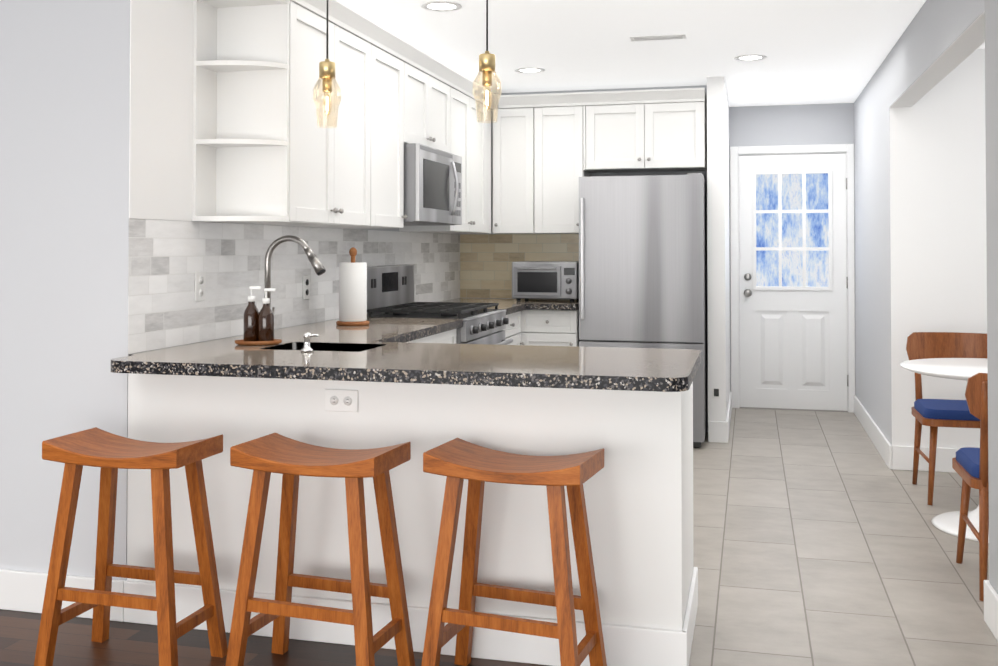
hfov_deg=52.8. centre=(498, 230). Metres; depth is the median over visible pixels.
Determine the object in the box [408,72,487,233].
upper cabinet
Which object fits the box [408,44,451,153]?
upper cabinet
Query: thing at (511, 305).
countertop
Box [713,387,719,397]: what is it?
outlet
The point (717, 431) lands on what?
baseboard
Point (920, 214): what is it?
wall
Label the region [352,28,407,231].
upper cabinet
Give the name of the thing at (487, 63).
pendant light
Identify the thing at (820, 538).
floor
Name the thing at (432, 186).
microwave
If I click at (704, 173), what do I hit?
wall
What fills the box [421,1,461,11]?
recessed light
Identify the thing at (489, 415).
base cabinet
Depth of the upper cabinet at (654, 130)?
6.86 m
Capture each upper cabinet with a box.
[208,0,379,228]
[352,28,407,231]
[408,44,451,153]
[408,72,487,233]
[488,94,543,233]
[544,92,591,233]
[588,88,706,172]
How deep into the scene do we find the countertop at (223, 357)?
3.68 m
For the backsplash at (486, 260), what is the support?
attached to the wall at (704, 173)
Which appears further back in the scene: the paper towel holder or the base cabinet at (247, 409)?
the paper towel holder
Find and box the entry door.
[730,144,854,412]
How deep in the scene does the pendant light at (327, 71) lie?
3.64 m
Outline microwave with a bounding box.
[404,143,461,225]
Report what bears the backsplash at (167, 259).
attached to the wall at (96, 126)
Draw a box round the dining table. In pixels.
[900,358,988,542]
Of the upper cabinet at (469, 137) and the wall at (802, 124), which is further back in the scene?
the wall at (802, 124)
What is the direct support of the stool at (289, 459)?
on the floor at (129, 644)
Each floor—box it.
[0,609,549,665]
[689,408,997,665]
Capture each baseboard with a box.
[0,569,124,621]
[708,421,727,442]
[726,392,731,439]
[854,395,891,469]
[892,445,959,472]
[984,580,988,620]
[985,582,997,640]
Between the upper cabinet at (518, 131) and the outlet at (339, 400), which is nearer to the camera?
the outlet at (339, 400)
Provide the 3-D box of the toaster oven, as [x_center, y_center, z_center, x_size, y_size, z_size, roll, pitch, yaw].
[0.348,0.355,7.093,0.460,0.275,0.398,0,-1,14]
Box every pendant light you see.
[313,0,340,127]
[472,0,501,122]
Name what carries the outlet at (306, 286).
attached to the backsplash at (167, 259)
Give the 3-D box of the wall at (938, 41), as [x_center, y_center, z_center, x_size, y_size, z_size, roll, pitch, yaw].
[1.333,0.101,1.804,0.120,2.440,8.410,0,-1,14]
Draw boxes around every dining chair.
[906,332,986,504]
[952,373,988,600]
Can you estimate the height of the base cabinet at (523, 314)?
0.880 m
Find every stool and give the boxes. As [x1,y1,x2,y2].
[34,427,227,665]
[225,433,414,665]
[421,438,606,665]
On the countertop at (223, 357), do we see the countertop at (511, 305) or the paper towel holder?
the paper towel holder
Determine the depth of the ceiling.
5.59 m
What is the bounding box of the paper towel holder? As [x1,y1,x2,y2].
[336,247,369,325]
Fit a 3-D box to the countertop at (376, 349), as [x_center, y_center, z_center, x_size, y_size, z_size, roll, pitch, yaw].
[0.032,0.531,3.416,1.250,0.204,0.840,0,-1,14]
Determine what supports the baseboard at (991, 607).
attached to the wall at (938, 41)
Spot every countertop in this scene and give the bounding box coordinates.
[111,317,462,377]
[275,338,700,391]
[439,298,534,314]
[531,299,578,310]
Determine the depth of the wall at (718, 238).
6.72 m
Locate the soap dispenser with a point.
(307, 336)
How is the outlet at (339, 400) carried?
attached to the base cabinet at (247, 409)
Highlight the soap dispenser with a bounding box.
[301,332,318,351]
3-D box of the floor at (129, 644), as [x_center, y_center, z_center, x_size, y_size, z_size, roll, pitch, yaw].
[-2.799,1.335,1.171,5.600,0.050,5.220,0,-1,14]
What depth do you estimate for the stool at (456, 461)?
2.89 m
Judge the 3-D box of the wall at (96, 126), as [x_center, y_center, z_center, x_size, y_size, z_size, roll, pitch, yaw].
[-2.421,0.185,6.612,3.704,2.440,5.480,0,-1,14]
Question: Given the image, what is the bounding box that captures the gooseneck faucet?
[264,235,325,337]
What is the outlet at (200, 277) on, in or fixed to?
attached to the backsplash at (167, 259)
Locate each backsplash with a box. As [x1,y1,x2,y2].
[128,218,459,353]
[460,234,578,297]
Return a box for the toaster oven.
[512,261,578,301]
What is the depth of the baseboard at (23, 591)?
3.56 m
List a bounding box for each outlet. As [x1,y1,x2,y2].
[195,271,205,301]
[303,275,309,299]
[325,389,357,411]
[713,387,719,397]
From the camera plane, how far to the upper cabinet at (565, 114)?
7.01 m
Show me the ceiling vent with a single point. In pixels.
(658, 37)
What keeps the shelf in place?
attached to the upper cabinet at (267, 150)
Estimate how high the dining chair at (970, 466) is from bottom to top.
0.832 m
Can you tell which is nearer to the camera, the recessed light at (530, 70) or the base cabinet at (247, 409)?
the base cabinet at (247, 409)
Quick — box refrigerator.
[579,173,706,447]
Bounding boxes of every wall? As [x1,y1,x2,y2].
[0,0,456,580]
[484,85,707,431]
[707,76,729,421]
[729,103,854,410]
[854,48,986,447]
[889,0,997,593]
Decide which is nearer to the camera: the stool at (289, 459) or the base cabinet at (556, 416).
the stool at (289, 459)
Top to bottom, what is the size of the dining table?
0.740 m
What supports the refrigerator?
on the floor at (820, 538)
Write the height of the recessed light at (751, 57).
0.006 m
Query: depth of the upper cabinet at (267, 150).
4.05 m
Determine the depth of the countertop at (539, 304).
6.69 m
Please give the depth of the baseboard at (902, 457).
5.82 m
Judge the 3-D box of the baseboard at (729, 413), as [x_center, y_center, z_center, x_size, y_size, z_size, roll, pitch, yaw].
[1.689,1.348,7.378,0.016,0.140,1.440,0,-1,14]
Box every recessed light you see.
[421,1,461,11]
[515,67,544,72]
[734,54,766,60]
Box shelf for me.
[192,0,289,221]
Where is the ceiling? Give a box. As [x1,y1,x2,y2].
[340,0,984,106]
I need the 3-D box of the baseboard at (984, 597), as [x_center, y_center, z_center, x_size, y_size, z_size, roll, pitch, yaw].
[1.745,1.280,3.467,0.136,0.140,0.016,0,-1,14]
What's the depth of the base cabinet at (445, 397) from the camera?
3.22 m
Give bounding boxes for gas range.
[367,265,512,344]
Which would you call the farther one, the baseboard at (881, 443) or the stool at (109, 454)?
the baseboard at (881, 443)
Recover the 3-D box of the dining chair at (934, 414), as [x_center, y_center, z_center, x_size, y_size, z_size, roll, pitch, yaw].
[2.406,0.967,5.256,0.470,0.832,0.512,0,-1,14]
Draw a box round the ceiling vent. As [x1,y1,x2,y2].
[629,34,685,41]
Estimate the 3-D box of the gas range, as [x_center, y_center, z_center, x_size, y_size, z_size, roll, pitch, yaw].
[-0.355,0.797,5.755,0.714,1.185,0.880,0,-1,14]
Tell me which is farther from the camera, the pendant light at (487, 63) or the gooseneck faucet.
the gooseneck faucet
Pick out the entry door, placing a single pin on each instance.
(792, 252)

